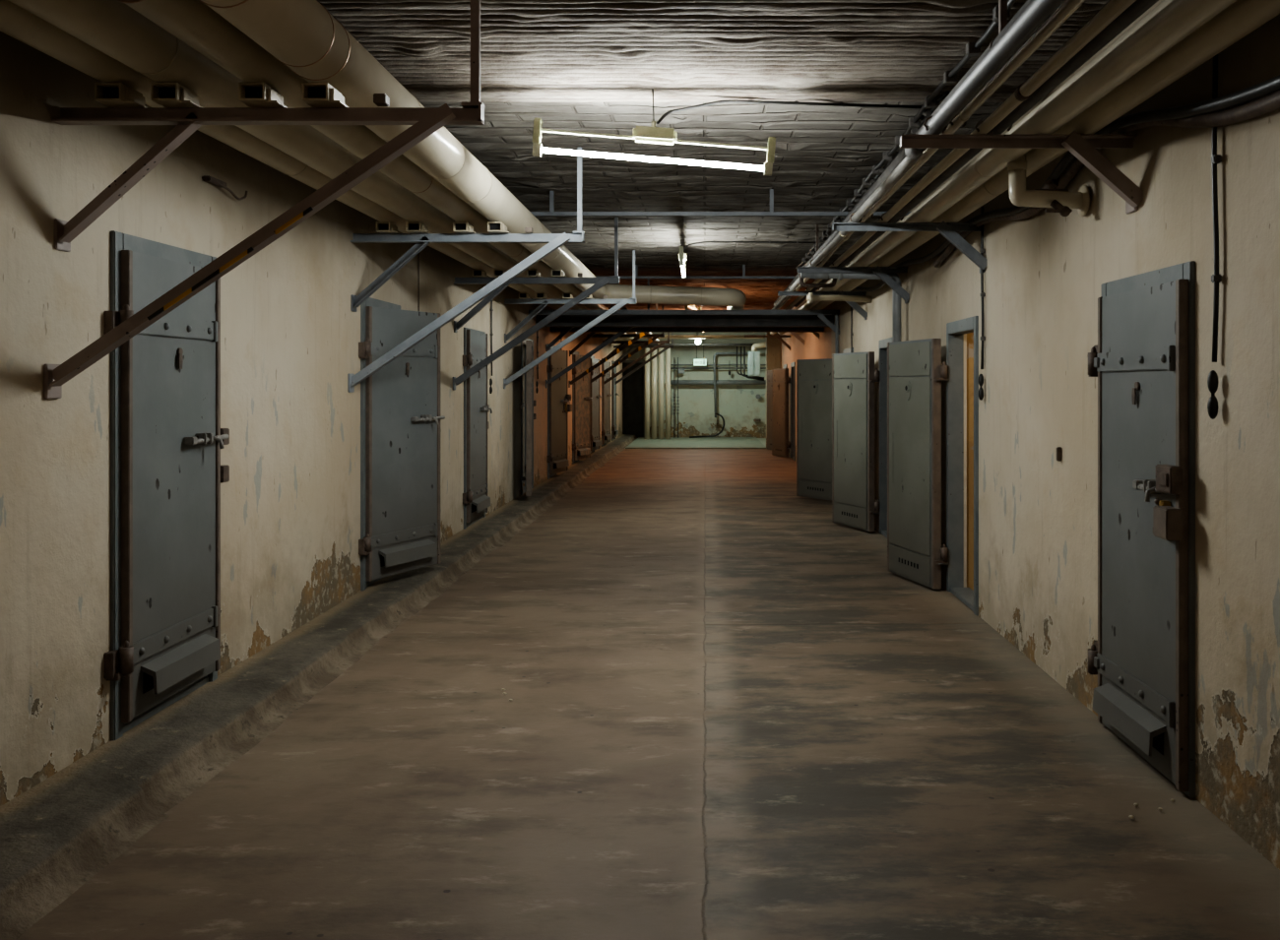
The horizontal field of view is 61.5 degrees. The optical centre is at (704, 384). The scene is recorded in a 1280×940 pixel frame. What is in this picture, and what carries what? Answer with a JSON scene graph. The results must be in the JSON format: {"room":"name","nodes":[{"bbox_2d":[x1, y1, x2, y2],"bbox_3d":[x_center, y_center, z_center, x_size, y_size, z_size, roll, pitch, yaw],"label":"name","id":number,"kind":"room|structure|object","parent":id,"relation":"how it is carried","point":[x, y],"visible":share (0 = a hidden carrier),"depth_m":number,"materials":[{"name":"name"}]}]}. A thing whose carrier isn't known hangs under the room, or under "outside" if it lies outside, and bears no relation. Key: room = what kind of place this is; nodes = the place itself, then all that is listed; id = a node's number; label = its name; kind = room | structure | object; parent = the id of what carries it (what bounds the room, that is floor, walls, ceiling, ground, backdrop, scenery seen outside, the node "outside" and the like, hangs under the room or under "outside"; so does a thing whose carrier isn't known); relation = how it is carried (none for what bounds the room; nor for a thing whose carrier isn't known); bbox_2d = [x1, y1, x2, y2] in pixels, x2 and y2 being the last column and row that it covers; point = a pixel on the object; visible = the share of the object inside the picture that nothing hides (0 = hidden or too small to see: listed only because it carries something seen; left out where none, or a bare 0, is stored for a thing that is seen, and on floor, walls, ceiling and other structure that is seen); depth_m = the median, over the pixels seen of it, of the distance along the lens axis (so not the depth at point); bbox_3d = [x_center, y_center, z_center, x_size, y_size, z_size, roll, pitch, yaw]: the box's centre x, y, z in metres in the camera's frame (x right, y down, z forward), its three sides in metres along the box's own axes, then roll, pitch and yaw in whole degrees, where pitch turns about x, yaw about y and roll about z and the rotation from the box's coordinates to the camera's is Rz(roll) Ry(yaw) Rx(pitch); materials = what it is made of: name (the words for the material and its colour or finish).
{"room":"prison interior","nodes":[
{"label":"prison interior","id":0,"kind":"room"},
{"bbox_2d":[0,31,623,806],"bbox_3d":[-2.410,-0.020,13.850,0.120,3.080,33.700,0,0,0],"label":"wall","id":1,"kind":"structure","parent":0,"point":[290,334],"depth_m":5.14,"materials":[{"name":"paint"}]},
{"bbox_2d":[103,230,229,740],"bbox_3d":[-2.357,0.400,4.705,0.265,2.020,1.020,0,0,0],"label":"door","id":2,"kind":"structure","parent":1,"relation":"in","point":[167,438],"depth_m":4.55,"materials":[{"name":"grey paint"}]},
{"bbox_2d":[140,634,220,694],"bbox_3d":[-2.274,1.208,4.675,0.068,0.115,0.570,0,0,0],"label":"vent hood","id":3,"kind":"object","parent":2,"relation":"attached to","point":[163,670],"depth_m":4.60,"materials":[{"name":"blue paint"}]},
{"bbox_2d":[201,175,248,200],"bbox_3d":[-2.332,-0.950,5.225,0.036,0.063,0.422,0,0,0],"label":"wall hook","id":4,"kind":"object","parent":1,"relation":"attached to","point":[210,179],"visible":1,"depth_m":5.13,"materials":[{"name":"metal"}]},
{"bbox_2d":[43,0,484,398],"bbox_3d":[-1.582,-0.765,3.872,1.554,1.630,0.176,0,0,0],"label":"bracket","id":5,"kind":"object","parent":1,"relation":"attached to","point":[425,121],"visible":1,"depth_m":3.87,"materials":[{"name":"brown metal"}]},
{"bbox_2d":[94,82,147,107],"bbox_3d":[-2.103,-1.042,3.885,0.127,0.062,0.150,0,0,0],"label":"shoe","id":6,"kind":"object","parent":5,"relation":"on","point":[111,95],"visible":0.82,"depth_m":3.85,"materials":[{"name":"beige paint"}]},
{"bbox_2d":[151,82,201,107],"bbox_3d":[-1.903,-1.042,3.885,0.127,0.062,0.150,0,0,0],"label":"shoe","id":7,"kind":"object","parent":5,"relation":"on","point":[166,95],"visible":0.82,"depth_m":3.85,"materials":[{"name":"beige paint"}]},
{"bbox_2d":[238,82,286,107],"bbox_3d":[-1.593,-1.042,3.885,0.127,0.062,0.150,0,0,0],"label":"shoe","id":8,"kind":"object","parent":5,"relation":"on","point":[252,95],"visible":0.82,"depth_m":3.85,"materials":[{"name":"beige paint"}]},
{"bbox_2d":[302,82,348,107],"bbox_3d":[-1.367,-1.042,3.885,0.127,0.062,0.150,0,0,0],"label":"shoe","id":9,"kind":"object","parent":5,"relation":"on","point":[315,95],"visible":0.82,"depth_m":3.85,"materials":[{"name":"beige paint"}]},
{"bbox_2d":[358,297,445,590],"bbox_3d":[-2.226,0.400,7.795,0.528,2.020,1.040,0,0,0],"label":"door","id":10,"kind":"structure","parent":1,"relation":"in","point":[400,402],"depth_m":7.65,"materials":[{"name":"grey paint"}]},
{"bbox_2d":[378,539,436,567],"bbox_3d":[-2.132,1.208,7.714,0.068,0.115,0.570,0,0,22],"label":"vent hood","id":11,"kind":"object","parent":10,"relation":"attached to","point":[400,553],"depth_m":7.67,"materials":[{"name":"blue paint"}]},
{"bbox_2d":[347,147,584,392],"bbox_3d":[-1.582,-0.765,7.124,1.554,1.630,0.172,0,0,0],"label":"bracket","id":12,"kind":"object","parent":1,"relation":"attached to","point":[554,241],"visible":1,"depth_m":7.11,"materials":[{"name":"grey metal"}]},
{"bbox_2d":[376,221,399,233],"bbox_3d":[-2.103,-1.042,7.135,0.127,0.062,0.150,0,0,0],"label":"shoe","id":13,"kind":"object","parent":12,"relation":"on","point":[381,226],"visible":1,"depth_m":7.10,"materials":[{"name":"beige paint"}]},
{"bbox_2d":[405,221,430,233],"bbox_3d":[-1.903,-1.042,7.135,0.127,0.062,0.150,0,0,0],"label":"shoe","id":14,"kind":"object","parent":12,"relation":"on","point":[411,226],"visible":1,"depth_m":7.10,"materials":[{"name":"beige paint"}]},
{"bbox_2d":[452,221,476,233],"bbox_3d":[-1.593,-1.042,7.135,0.127,0.062,0.150,0,0,0],"label":"shoe","id":15,"kind":"object","parent":12,"relation":"on","point":[458,226],"visible":1,"depth_m":7.09,"materials":[{"name":"beige paint"}]},
{"bbox_2d":[487,221,510,233],"bbox_3d":[-1.367,-1.042,7.135,0.127,0.062,0.150,0,0,0],"label":"shoe","id":16,"kind":"object","parent":12,"relation":"on","point":[492,226],"visible":1,"depth_m":7.10,"materials":[{"name":"beige paint"}]},
{"bbox_2d":[462,327,492,529],"bbox_3d":[-2.357,0.425,10.940,0.265,1.970,1.070,0,0,0],"label":"door","id":17,"kind":"structure","parent":1,"relation":"in","point":[476,500],"depth_m":10.77,"materials":[{"name":"grey paint"}]},
{"bbox_2d":[471,495,490,512],"bbox_3d":[-2.274,1.208,10.910,0.068,0.115,0.620,0,0,0],"label":"vent hood","id":18,"kind":"object","parent":17,"relation":"attached to","point":[480,503],"depth_m":10.81,"materials":[{"name":"blue paint"}]},
{"bbox_2d":[489,300,493,393],"bbox_3d":[-2.337,-0.490,11.720,0.042,1.180,0.037,0,0,0],"label":"cable","id":19,"kind":"object","parent":1,"relation":"attached to","point":[491,309],"visible":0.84,"depth_m":11.71,"materials":[{"name":"plastic"}]},
{"bbox_2d":[519,338,536,496],"bbox_3d":[-2.345,0.400,13.819,0.301,2.020,1.738,0,0,-7],"label":"door","id":20,"kind":"structure","parent":1,"relation":"in","point":[529,404],"depth_m":12.98,"materials":[{"name":"grey paint"}]},
{"bbox_2d":[452,216,619,389],"bbox_3d":[-1.582,-0.765,10.054,1.554,1.630,0.172,0,0,0],"label":"bracket","id":21,"kind":"object","parent":1,"relation":"attached to","point":[599,283],"visible":0.98,"depth_m":10.04,"materials":[{"name":"grey metal"}]},
{"bbox_2d":[546,343,572,479],"bbox_3d":[-2.291,0.400,16.475,0.398,2.020,1.040,0,0,0],"label":"door","id":22,"kind":"structure","parent":1,"relation":"in","point":[558,398],"depth_m":16.39,"materials":[{"name":"grey paint"}]},
{"bbox_2d":[552,458,569,468],"bbox_3d":[-2.206,1.208,16.433,0.068,0.115,0.590,0,0,10],"label":"vent hood","id":23,"kind":"object","parent":22,"relation":"attached to","point":[556,463],"depth_m":16.34,"materials":[{"name":"green paint"}]},
{"bbox_2d":[503,250,636,388],"bbox_3d":[-1.582,-0.765,12.554,1.554,1.630,0.172,0,0,0],"label":"bracket","id":24,"kind":"object","parent":1,"relation":"attached to","point":[620,302],"visible":0.98,"depth_m":12.54,"materials":[{"name":"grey metal"}]},
{"bbox_2d":[572,351,592,464],"bbox_3d":[-2.280,0.400,19.475,0.420,2.020,1.040,0,0,0],"label":"door","id":25,"kind":"structure","parent":1,"relation":"in","point":[581,389],"depth_m":19.38,"materials":[{"name":"grey paint"}]},
{"bbox_2d":[590,355,602,452],"bbox_3d":[-2.322,0.400,22.265,0.336,2.020,1.020,0,0,0],"label":"door","id":26,"kind":"structure","parent":1,"relation":"in","point":[596,442],"depth_m":22.20,"materials":[{"name":"grey paint"}]},
{"bbox_2d":[545,278,649,387],"bbox_3d":[-1.582,-0.765,15.854,1.554,1.630,0.172,0,0,0],"label":"bracket","id":27,"kind":"object","parent":1,"relation":"attached to","point":[547,347],"visible":0.44,"depth_m":15.82,"materials":[{"name":"grey metal"}]},
{"bbox_2d":[601,358,612,447],"bbox_3d":[-2.328,0.400,24.865,0.324,2.020,1.020,0,0,0],"label":"door","id":28,"kind":"structure","parent":1,"relation":"in","point":[606,388],"depth_m":24.75,"materials":[{"name":"grey paint"}]},
{"bbox_2d":[568,304,657,387],"bbox_3d":[-1.582,-0.765,18.552,1.554,1.630,0.176,0,0,0],"label":"bracket","id":29,"kind":"object","parent":1,"relation":"attached to","point":[640,335],"visible":0.61,"depth_m":18.52,"materials":[{"name":"metal"}]},
{"bbox_2d":[611,360,619,441],"bbox_3d":[-2.357,0.400,27.465,0.265,2.020,1.020,0,0,0],"label":"door","id":30,"kind":"structure","parent":1,"relation":"in","point":[614,432],"depth_m":27.20,"materials":[{"name":"grey paint"}]},
{"bbox_2d":[586,306,664,383],"bbox_3d":[-1.582,-0.765,21.352,1.554,1.630,0.176,0,0,0],"label":"bracket","id":31,"kind":"object","parent":1,"relation":"attached to","point":[654,337],"visible":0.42,"depth_m":21.32,"materials":[{"name":"metal"}]},
{"bbox_2d":[622,360,644,438],"bbox_3d":[-2.106,0.410,30.595,0.860,2.220,0.110,0,0,0],"label":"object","id":32,"kind":"structure","parent":1,"relation":"in","point":[633,385],"depth_m":30.57,"materials":[{"name":"black"}]},
{"bbox_2d":[602,332,669,383],"bbox_3d":[-1.582,-0.765,24.554,1.554,1.630,0.172,0,0,0],"label":"bracket","id":33,"kind":"object","parent":1,"relation":"attached to","point":[621,343],"visible":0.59,"depth_m":24.52,"materials":[{"name":"metal"}]},
{"bbox_2d":[613,332,673,384],"bbox_3d":[-1.582,-0.765,27.554,1.554,1.630,0.172,0,0,0],"label":"bracket","id":34,"kind":"object","parent":1,"relation":"attached to","point":[630,348],"visible":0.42,"depth_m":27.55,"materials":[{"name":"grey metal"}]},
{"bbox_2d":[536,315,834,326],"bbox_3d":[-0.275,-0.903,14.950,4.150,0.186,0.180,0,0,0],"label":"girder","id":35,"kind":"object","parent":1,"relation":"attached to","point":[562,320],"visible":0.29,"depth_m":14.94,"materials":[{"name":"black metal"}]},
{"bbox_2d":[549,326,824,332],"bbox_3d":[-0.275,-0.840,16.300,4.150,0.080,0.080,0,0,0],"label":"pipe","id":36,"kind":"object","parent":1,"relation":"attached to","point":[552,329],"visible":1,"depth_m":16.27,"materials":[{"name":"black metal"}]},
{"bbox_2d":[17,438,1279,939],"bbox_3d":[-0.275,1.520,13.850,4.150,0.012,33.700,0,0,0],"label":"floor","id":37,"kind":"structure","parent":0,"point":[728,717],"depth_m":4.19,"materials":[{"name":"concrete"}]},
{"bbox_2d":[0,434,637,939],"bbox_3d":[-2.099,1.464,13.850,0.502,0.122,33.700,0,0,0],"label":"gutter","id":38,"kind":"object","parent":37,"relation":"on","point":[55,836],"visible":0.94,"depth_m":4.38,"materials":[{"name":"concrete"}]},
{"bbox_2d":[625,437,767,448],"bbox_3d":[-0.220,1.505,28.025,3.360,0.030,5.150,0,0,0],"label":"floor strip","id":39,"kind":"object","parent":37,"relation":"on","point":[640,442],"visible":0.94,"depth_m":27.30,"materials":[{"name":"green paint"}]},
{"bbox_2d":[644,348,649,439],"bbox_3d":[-1.589,0.155,29.600,0.150,2.670,0.150,0,0,0],"label":"pipe","id":40,"kind":"object","parent":39,"relation":"on","point":[647,365],"visible":0.66,"depth_m":29.53,"materials":[{"name":"metal"}]},
{"bbox_2d":[651,349,656,439],"bbox_3d":[-1.399,0.155,29.600,0.160,2.670,0.160,0,0,0],"label":"pipe","id":41,"kind":"object","parent":39,"relation":"on","point":[654,361],"visible":0.66,"depth_m":29.52,"materials":[{"name":"metal"}]},
{"bbox_2d":[658,348,663,439],"bbox_3d":[-1.208,0.155,29.600,0.160,2.670,0.160,0,0,0],"label":"pipe","id":42,"kind":"object","parent":39,"relation":"on","point":[661,356],"visible":0.66,"depth_m":29.52,"materials":[{"name":"metal"}]},
{"bbox_2d":[665,341,670,439],"bbox_3d":[-1.018,0.155,29.600,0.150,2.670,0.150,0,0,0],"label":"pipe","id":43,"kind":"object","parent":39,"relation":"on","point":[668,352],"visible":0.76,"depth_m":29.53,"materials":[{"name":"metal"}]},
{"bbox_2d":[630,343,754,345],"bbox_3d":[-0.213,-1.091,29.000,3.618,0.060,0.060,0,0,0],"label":"pipe","id":44,"kind":"object","parent":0,"point":[632,344],"visible":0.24,"depth_m":28.97,"materials":[{"name":"metal"}]},
{"bbox_2d":[623,332,766,438],"bbox_3d":[-0.275,-0.045,30.700,4.750,3.130,0.001,0,0,0],"label":"wall","id":45,"kind":"structure","parent":0,"point":[738,406],"depth_m":30.70,"materials":[{"name":"paint"}]},
{"bbox_2d":[670,380,766,384],"bbox_3d":[0.307,-0.070,30.400,2.845,0.130,0.130,0,0,0],"label":"pipe","id":46,"kind":"object","parent":45,"relation":"attached to","point":[680,382],"visible":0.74,"depth_m":30.34,"materials":[{"name":"metal"}]},
{"bbox_2d":[712,352,748,417],"bbox_3d":[0.867,-0.003,30.300,1.269,1.843,0.070,0,0,0],"label":"pipe","id":47,"kind":"object","parent":46,"relation":"attached to","point":[716,353],"visible":0.94,"depth_m":30.27,"materials":[{"name":"metal"}]},
{"bbox_2d":[316,0,1110,310],"bbox_3d":[-0.275,-1.567,13.850,4.150,0.069,33.700,0,0,0],"label":"ceiling","id":48,"kind":"structure","parent":0,"point":[835,51],"depth_m":5.83,"materials":[{"name":"concrete"}]},
{"bbox_2d":[532,89,775,176],"bbox_3d":[-0.267,-1.333,5.660,1.282,0.454,0.080,0,0,0],"label":"lamp","id":49,"kind":"object","parent":48,"relation":"hanging from","point":[641,134],"depth_m":5.65,"materials":[{"name":"white"}]},
{"bbox_2d":[541,128,767,150],"bbox_3d":[-0.266,-1.295,5.660,1.200,0.014,0.024,5,0,0],"label":"fluorescent light","id":50,"kind":"object","parent":49,"relation":"on","point":[637,139],"depth_m":5.65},
{"bbox_2d":[693,332,706,366],"bbox_3d":[-0.139,-1.037,30.201,0.380,1.000,0.058,0,0,0],"label":"exit sign","id":51,"kind":"object","parent":48,"relation":"hanging from","point":[696,361],"visible":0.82,"depth_m":30.17,"materials":[{"name":"white"}]},
{"bbox_2d":[595,264,812,278],"bbox_3d":[-0.275,-1.455,14.082,4.150,0.270,0.035,0,0,0],"label":"rail","id":52,"kind":"object","parent":48,"relation":"hanging from","point":[636,266],"visible":0.52,"depth_m":14.09,"materials":[{"name":"grey metal"}]},
{"bbox_2d":[530,189,910,216],"bbox_3d":[-0.315,-1.442,8.682,4.070,0.295,0.035,0,0,0],"label":"rail","id":53,"kind":"object","parent":48,"relation":"hanging from","point":[551,213],"visible":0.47,"depth_m":8.69,"materials":[{"name":"grey metal"}]},
{"bbox_2d":[683,240,816,252],"bbox_3d":[0.497,-1.481,11.575,1.505,0.151,0.115,0,0,-6],"label":"cable","id":54,"kind":"object","parent":48,"relation":"attached to","point":[714,241],"visible":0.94,"depth_m":11.57,"materials":[{"name":"plastic"}]},
{"bbox_2d":[656,99,921,124],"bbox_3d":[0.472,-1.465,5.854,1.505,0.181,0.115,0,0,-11],"label":"cable","id":55,"kind":"object","parent":48,"relation":"attached to","point":[750,101],"visible":1,"depth_m":5.86,"materials":[{"name":"plastic"}]},
{"bbox_2d":[802,90,949,266],"bbox_3d":[1.263,-1.522,9.855,0.067,0.044,8.511,0,0,0],"label":"cable","id":56,"kind":"object","parent":48,"relation":"attached to","point":[928,111],"visible":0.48,"depth_m":7.55,"materials":[{"name":"plastic"}]},
{"bbox_2d":[795,0,1016,269],"bbox_3d":[1.220,-1.530,7.555,0.056,0.056,13.111,0,0,0],"label":"cable","id":57,"kind":"object","parent":48,"relation":"attached to","point":[973,48],"visible":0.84,"depth_m":5.78,"materials":[{"name":"plastic"}]},
{"bbox_2d":[773,0,1064,306],"bbox_3d":[1.100,-1.383,6.760,0.098,0.375,19.480,0,0,0],"label":"pipe","id":58,"kind":"object","parent":48,"relation":"hanging from","point":[1002,4],"visible":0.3,"depth_m":5.78,"materials":[{"name":"metal"}]},
{"bbox_3d":[-0.250,-1.495,11.525,0.028,0.133,0.057,0,0,0],"label":"wire","id":59,"kind":"object","parent":48,"relation":"hanging from","visible":0},
{"bbox_2d":[678,246,686,277],"bbox_3d":[-0.240,-1.324,11.500,0.080,0.232,1.276,0,0,0],"label":"lamp","id":60,"kind":"object","parent":59,"relation":"hanging from","point":[681,256],"visible":1,"depth_m":11.12,"materials":[{"name":"white"}]},
{"bbox_2d":[766,332,780,447],"bbox_3d":[1.630,-0.020,25.625,0.340,3.080,0.250,0,0,0],"label":"wall pier","id":61,"kind":"object","parent":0,"point":[773,345],"visible":0.23,"depth_m":25.50,"materials":[{"name":"paint"}]},
{"bbox_2d":[966,332,973,590],"bbox_3d":[2.820,0.270,7.255,1.800,2.500,1.270,0,0,0],"label":"wall","id":62,"kind":"structure","parent":0,"point":[970,337],"depth_m":7.89,"materials":[{"name":"paint"}]},
{"bbox_2d":[780,0,1279,870],"bbox_3d":[1.860,-0.020,13.850,0.120,3.080,33.700,0,0,0],"label":"wall","id":63,"kind":"structure","parent":0,"point":[1044,276],"depth_m":4.44,"materials":[{"name":"paint"}]},
{"bbox_2d":[528,310,839,334],"bbox_3d":[-0.265,-0.832,14.315,4.170,0.347,0.070,0,0,0],"label":"rail","id":64,"kind":"object","parent":63,"relation":"attached to","point":[820,313],"visible":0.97,"depth_m":14.34,"materials":[{"name":"grey metal"}]},
{"bbox_2d":[748,342,766,376],"bbox_3d":[1.476,-0.693,28.503,0.668,0.930,0.235,0,0,0],"label":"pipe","id":65,"kind":"object","parent":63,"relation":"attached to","point":[753,355],"visible":0.97,"depth_m":28.39,"materials":[{"name":"metal"}]},
{"bbox_2d":[767,364,787,449],"bbox_3d":[1.768,0.532,24.246,0.331,1.975,1.649,0,0,-12],"label":"door","id":66,"kind":"structure","parent":63,"relation":"in","point":[769,372],"depth_m":24.81,"materials":[{"name":"grey paint"}]},
{"bbox_2d":[771,362,795,460],"bbox_3d":[1.768,0.532,22.196,0.331,1.975,1.649,0,0,-12],"label":"door","id":67,"kind":"structure","parent":63,"relation":"in","point":[781,446],"depth_m":22.31,"materials":[{"name":"grey paint"}]},
{"bbox_2d":[777,290,867,319],"bbox_3d":[1.320,-0.886,11.967,1.000,0.322,0.145,0,0,0],"label":"bracket","id":68,"kind":"object","parent":63,"relation":"attached to","point":[856,306],"visible":0.97,"depth_m":11.99,"materials":[{"name":"grey metal"}]},
{"bbox_2d":[784,0,1136,310],"bbox_3d":[1.165,-1.075,6.760,0.076,0.071,19.480,0,0,0],"label":"pipe","id":69,"kind":"object","parent":68,"relation":"on","point":[1113,9],"visible":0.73,"depth_m":3.92,"materials":[{"name":"beige metal"}]},
{"bbox_2d":[796,347,853,501],"bbox_3d":[1.711,0.532,13.796,0.422,1.975,1.660,0,0,-20],"label":"door","id":70,"kind":"structure","parent":63,"relation":"in","point":[813,376],"depth_m":14.13,"materials":[{"name":"grey paint"}]},
{"bbox_2d":[834,311,838,353],"bbox_3d":[1.760,0.270,14.300,0.050,2.500,0.050,0,0,0],"label":"pipe","id":71,"kind":"object","parent":63,"relation":"attached to","point":[836,312],"visible":0.34,"depth_m":14.28,"materials":[{"name":"metal"}]},
{"bbox_2d":[806,292,872,303],"bbox_3d":[1.451,-0.940,11.600,0.702,0.120,0.120,0,0,0],"label":"pipe","id":72,"kind":"object","parent":63,"relation":"attached to","point":[809,297],"visible":1,"depth_m":11.57,"materials":[{"name":"metal"}]},
{"bbox_2d":[800,272,900,342],"bbox_3d":[1.313,0.237,9.620,0.908,2.565,0.104,0,0,0],"label":"bracket","id":73,"kind":"object","parent":63,"relation":"attached to","point":[896,298],"visible":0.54,"depth_m":9.59,"materials":[{"name":"grey metal"}]},
{"bbox_2d":[797,265,909,304],"bbox_3d":[1.320,-0.886,9.518,1.000,0.322,0.145,0,0,0],"label":"bracket","id":74,"kind":"object","parent":63,"relation":"attached to","point":[880,272],"visible":0.99,"depth_m":9.54,"materials":[{"name":"grey metal"}]},
{"bbox_2d":[776,0,1085,310],"bbox_3d":[1.052,-1.101,6.760,0.076,0.067,19.480,0,0,0],"label":"pipe","id":75,"kind":"object","parent":74,"relation":"on","point":[1067,8],"visible":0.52,"depth_m":3.90,"materials":[{"name":"grey metal"}]},
{"bbox_2d":[793,0,1158,307],"bbox_3d":[1.232,-1.094,5.760,0.093,0.082,17.480,0,0,0],"label":"pipe","id":76,"kind":"object","parent":74,"relation":"on","point":[1136,9],"visible":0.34,"depth_m":3.93,"materials":[{"name":"metal"}]},
{"bbox_2d":[832,337,892,538],"bbox_3d":[1.755,0.532,10.964,0.354,1.975,1.647,0,0,-14],"label":"door","id":77,"kind":"structure","parent":63,"relation":"in","point":[854,375],"depth_m":11.15,"materials":[{"name":"grey paint"}]},
{"bbox_2d":[832,221,987,273],"bbox_3d":[1.320,-0.886,6.918,1.000,0.322,0.145,0,0,0],"label":"bracket","id":78,"kind":"object","parent":63,"relation":"attached to","point":[948,230],"visible":0.94,"depth_m":6.91,"materials":[{"name":"grey metal"}]},
{"bbox_2d":[770,153,922,310],"bbox_3d":[0.970,-1.077,13.225,0.082,0.079,16.550,0,0,0],"label":"pipe","id":79,"kind":"object","parent":78,"relation":"on","point":[906,163],"visible":0.65,"depth_m":6.38,"materials":[{"name":"metal"}]},
{"bbox_2d":[799,273,836,287],"bbox_3d":[1.115,-1.030,10.600,0.370,0.140,0.040,0,0,0],"label":"pipe","id":80,"kind":"object","parent":79,"relation":"attached to","point":[834,282],"visible":0.93,"depth_m":10.58,"materials":[{"name":"metal"}]},
{"bbox_2d":[856,74,1279,291],"bbox_3d":[1.725,-1.001,4.516,0.094,0.225,14.973,0,0,0],"label":"cable","id":81,"kind":"object","parent":78,"relation":"hanging from","point":[1272,85],"visible":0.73,"depth_m":4.11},
{"bbox_2d":[887,316,978,616],"bbox_3d":[1.775,0.532,7.877,0.319,1.975,1.649,0,0,-11],"label":"door","id":82,"kind":"structure","parent":63,"relation":"in","point":[916,372],"depth_m":7.92,"materials":[{"name":"grey paint"}]},
{"bbox_2d":[978,206,985,400],"bbox_3d":[1.773,-0.520,6.880,0.042,1.240,0.037,0,0,0],"label":"cable","id":83,"kind":"object","parent":63,"relation":"attached to","point":[983,250],"visible":1,"depth_m":6.87,"materials":[{"name":"plastic"}]},
{"bbox_2d":[899,130,1142,214],"bbox_3d":[1.320,-0.886,4.487,1.000,0.322,0.145,0,0,0],"label":"bracket","id":84,"kind":"object","parent":63,"relation":"attached to","point":[1083,148],"visible":0.98,"depth_m":4.50,"materials":[{"name":"brown metal"}]},
{"bbox_2d":[904,0,1063,159],"bbox_3d":[0.960,-1.084,0.985,0.093,0.086,7.930,0,0,0],"label":"pipe","id":85,"kind":"object","parent":84,"relation":"on","point":[1035,12],"visible":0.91,"depth_m":3.55,"materials":[{"name":"metal"}]},
{"bbox_2d":[1007,153,1090,216],"bbox_3d":[1.613,-0.935,5.050,0.377,0.290,0.150,0,0,0],"label":"pipe","id":86,"kind":"object","parent":63,"relation":"attached to","point":[1019,196],"visible":0.99,"depth_m":5.01,"materials":[{"name":"beige metal"}]},
{"bbox_2d":[1044,199,1072,216],"bbox_3d":[1.641,-0.822,4.987,0.121,0.083,0.053,0,0,10],"label":"valve","id":87,"kind":"object","parent":86,"relation":"attached to","point":[1063,211],"visible":1,"depth_m":4.97,"materials":[{"name":"metal"}]},
{"bbox_2d":[1034,179,1068,191],"bbox_3d":[1.680,-0.966,5.225,0.160,0.068,0.078,0,0,0],"label":"valve","id":88,"kind":"object","parent":63,"relation":"attached to","point":[1050,185],"visible":0.77,"depth_m":5.20,"materials":[{"name":"metal"}]},
{"bbox_2d":[933,90,1279,267],"bbox_3d":[1.768,-0.980,2.617,0.071,0.267,11.174,0,0,0],"label":"cable","id":89,"kind":"object","parent":63,"relation":"attached to","point":[1268,103],"visible":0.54,"depth_m":3.90,"materials":[{"name":"metal"}]},
{"bbox_2d":[1088,260,1195,798],"bbox_3d":[1.807,0.532,4.400,0.265,1.975,0.950,0,0,0],"label":"door","id":90,"kind":"structure","parent":63,"relation":"in","point":[1142,658],"depth_m":4.22,"materials":[{"name":"grey paint"}]},
{"bbox_2d":[1092,683,1166,756],"bbox_3d":[1.724,1.357,4.385,0.068,0.115,0.590,0,0,0],"label":"vent hood","id":91,"kind":"object","parent":90,"relation":"attached to","point":[1138,724],"depth_m":4.30,"materials":[{"name":"blue paint"}]},
{"bbox_2d":[1207,54,1221,419],"bbox_3d":[1.773,-0.540,3.740,0.042,1.320,0.037,0,0,0],"label":"cable","id":92,"kind":"object","parent":63,"relation":"attached to","point":[1212,380],"visible":0.97,"depth_m":3.73,"materials":[{"name":"plastic"}]},
{"label":"wall","id":93,"kind":"structure","parent":0,"visible":0},
{"bbox_2d":[0,0,624,340],"bbox_3d":[-2.120,-1.160,12.260,0.174,0.174,30.480,0,0,0],"label":"pipe","id":94,"kind":"object","parent":93,"relation":"attached to","point":[16,22],"visible":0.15,"depth_m":4.01,"materials":[{"name":"beige metal"}]},
{"bbox_2d":[8,0,634,340],"bbox_3d":[-1.920,-1.174,12.260,0.204,0.204,30.480,0,0,0],"label":"pipe","id":95,"kind":"object","parent":93,"relation":"attached to","point":[114,29],"visible":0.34,"depth_m":3.97,"materials":[{"name":"beige metal"}]},
{"bbox_2d":[640,335,764,338],"bbox_3d":[-0.202,-1.224,27.500,3.431,0.090,0.090,0,0,0],"label":"pipe","id":96,"kind":"object","parent":95,"relation":"attached to","point":[666,337],"visible":0.53,"depth_m":27.46,"materials":[{"name":"metal"}]},
{"bbox_2d":[116,0,637,333],"bbox_3d":[-1.610,-1.160,10.510,0.182,0.182,26.980,0,0,0],"label":"pipe","id":97,"kind":"object","parent":93,"relation":"attached to","point":[194,23],"visible":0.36,"depth_m":3.89,"materials":[{"name":"beige metal"}]},
{"bbox_2d":[199,0,746,310],"bbox_3d":[-0.452,-1.163,7.261,2.077,0.299,20.482,0,0,0],"label":"pipe","id":98,"kind":"object","parent":93,"relation":"attached to","point":[302,35],"visible":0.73,"depth_m":4.31,"materials":[{"name":"beige metal"}]},
{"bbox_2d":[769,0,1236,334],"bbox_3d":[1.425,-1.110,9.760,0.134,0.134,25.480,0,0,0],"label":"pipe","id":99,"kind":"object","parent":93,"relation":"attached to","point":[1171,22],"visible":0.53,"depth_m":3.98,"materials":[{"name":"beige metal"}]},
{"bbox_2d":[778,0,1279,334],"bbox_3d":[1.600,-1.110,9.760,0.134,0.134,25.480,0,0,0],"label":"pipe","id":100,"kind":"object","parent":93,"relation":"attached to","point":[1241,18],"visible":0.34,"depth_m":3.90,"materials":[{"name":"beige metal"}]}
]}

